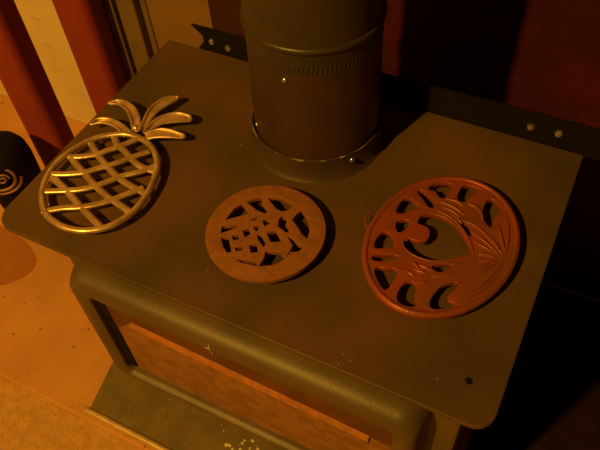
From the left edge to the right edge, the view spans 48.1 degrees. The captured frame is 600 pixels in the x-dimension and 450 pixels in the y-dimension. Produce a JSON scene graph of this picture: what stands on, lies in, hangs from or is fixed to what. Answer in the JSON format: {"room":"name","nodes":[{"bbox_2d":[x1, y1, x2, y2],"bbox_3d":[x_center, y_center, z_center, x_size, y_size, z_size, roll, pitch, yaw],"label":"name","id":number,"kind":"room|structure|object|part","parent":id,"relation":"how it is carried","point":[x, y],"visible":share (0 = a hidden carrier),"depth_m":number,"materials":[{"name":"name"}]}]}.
{"room":"living room","nodes":[
{"label":"living room","id":0,"kind":"room"},
{"bbox_2d":[0,376,140,449],"bbox_3d":[-0.631,1.187,0.532,4.800,0.068,4.600,20,56,19],"label":"floor","id":1,"kind":"structure","parent":0,"point":[28,421],"depth_m":1.14,"materials":[{"name":"beige carpet"}]},
{"bbox_2d":[0,95,599,449],"bbox_3d":[-0.117,0.161,1.259,2.800,0.013,0.592,20,56,19],"label":"hearth pad","id":2,"kind":"object","parent":1,"relation":"on","point":[50,348],"visible":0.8,"depth_m":1.25,"materials":[{"name":"beige stone"}]},
{"bbox_2d":[0,131,40,209],"bbox_3d":[-0.552,-0.076,1.323,0.104,0.231,0.122,-25,54,-15],"label":"bucket","id":3,"kind":"object","parent":2,"relation":"on","point":[19,166],"visible":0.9,"depth_m":1.25,"materials":[{"name":"black metal"}]},
{"bbox_2d":[0,0,73,166],"bbox_3d":[-0.554,-0.715,0.699,0.076,2.000,0.076,8,53,10],"label":"post","id":4,"kind":"object","parent":2,"relation":"on","point":[23,76],"visible":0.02,"depth_m":1.24,"materials":[{"name":"paint"}]},
{"bbox_2d":[52,0,128,114],"bbox_3d":[-0.428,-0.766,0.731,0.081,2.000,0.081,8,53,10],"label":"post","id":5,"kind":"object","parent":2,"relation":"on","point":[86,26],"visible":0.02,"depth_m":1.24,"materials":[{"name":"paint"}]},
{"bbox_2d":[2,23,599,449],"bbox_3d":[-0.002,0.130,0.921,0.600,0.541,0.441,20,56,19],"label":"wood stove","id":6,"kind":"object","parent":2,"relation":"on","point":[203,357],"visible":0.84,"depth_m":0.74,"materials":[{"name":"metal"}]},
{"bbox_2d":[38,95,192,233],"bbox_3d":[-0.214,-0.080,0.799,0.141,0.017,0.235,20,56,19],"label":"trivet","id":7,"kind":"object","parent":6,"relation":"on","point":[149,126],"visible":1,"depth_m":0.78,"materials":[{"name":"gold metal"}]},
{"bbox_3d":[-0.202,-0.119,0.826,0.011,0.008,0.008,20,56,19],"label":"crown","id":8,"kind":"part","parent":7,"relation":"part of","materials":[{"name":"gold metal"}]},
{"bbox_2d":[90,361,282,449],"bbox_3d":[-0.066,0.304,0.882,0.498,0.006,0.078,20,56,19],"label":"shelf","id":9,"kind":"object","parent":6,"relation":"attached to","point":[147,414],"depth_m":0.92,"materials":[{"name":"metal"}]},
{"bbox_3d":[-0.064,0.177,0.753,0.414,0.229,0.032,20,56,19],"label":"door","id":10,"kind":"part","parent":6,"relation":"part of","materials":[{"name":"black paint"}]},
{"bbox_3d":[-0.064,0.185,0.760,0.357,0.175,0.006,20,56,19],"label":"door glass","id":11,"kind":"part","parent":6,"relation":"part of","materials":[{"name":"glass"}]},
{"bbox_2d":[205,185,325,283],"bbox_3d":[-0.036,0.010,0.716,0.128,0.015,0.128,20,56,19],"label":"trivet","id":12,"kind":"object","parent":6,"relation":"on","point":[293,264],"visible":1,"depth_m":0.71,"materials":[{"name":"wood"}]},
{"bbox_2d":[240,0,386,162],"bbox_3d":[-0.014,-0.577,0.225,0.163,1.490,0.149,20,56,19],"label":"pipe","id":13,"kind":"object","parent":6,"relation":"on","point":[315,66],"visible":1,"depth_m":0.67,"materials":[{"name":"metal"}]},
{"bbox_3d":[0.102,-0.174,0.838,0.556,0.044,0.003,20,56,19],"label":"rail","id":14,"kind":"part","parent":6,"relation":"part of","materials":[{"name":"metal"}]},
{"bbox_2d":[362,176,519,319],"bbox_3d":[0.141,0.019,0.695,0.160,0.017,0.190,20,56,19],"label":"trivet","id":15,"kind":"object","parent":6,"relation":"on","point":[478,275],"visible":1,"depth_m":0.68,"materials":[{"name":"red metal"}]},
{"bbox_2d":[467,283,599,449],"bbox_3d":[0.648,0.429,0.981,0.785,0.004,0.570,20,56,19],"label":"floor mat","id":16,"kind":"object","parent":2,"relation":"on","point":[551,398],"visible":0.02,"depth_m":1.12,"materials":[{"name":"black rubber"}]},
{"bbox_2d":[0,0,599,299],"bbox_3d":[0.057,-0.828,0.438,4.800,2.520,0.102,20,56,19],"label":"wall","id":17,"kind":"structure","parent":0,"point":[540,56],"depth_m":0.97,"materials":[{"name":"red paint"}]},
{"bbox_2d":[102,0,158,80],"bbox_3d":[-0.355,-0.844,0.659,0.092,2.200,0.034,20,56,19],"label":"trim","id":18,"kind":"structure","parent":17,"relation":"attached to","point":[130,21],"depth_m":1.25,"materials":[{"name":"brown wood"}]},
{"bbox_2d":[146,0,212,49],"bbox_3d":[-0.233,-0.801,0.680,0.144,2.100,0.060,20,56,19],"label":"door","id":19,"kind":"structure","parent":17,"relation":"in","point":[172,20],"depth_m":1.20,"materials":[{"name":"white paint"}]},
{"bbox_2d":[208,0,244,36],"bbox_3d":[-0.114,-0.756,0.573,0.165,2.200,0.012,20,56,19],"label":"trim","id":20,"kind":"structure","parent":17,"relation":"attached to","point":[224,14],"depth_m":1.12,"materials":[{"name":"red paint"}]}
]}

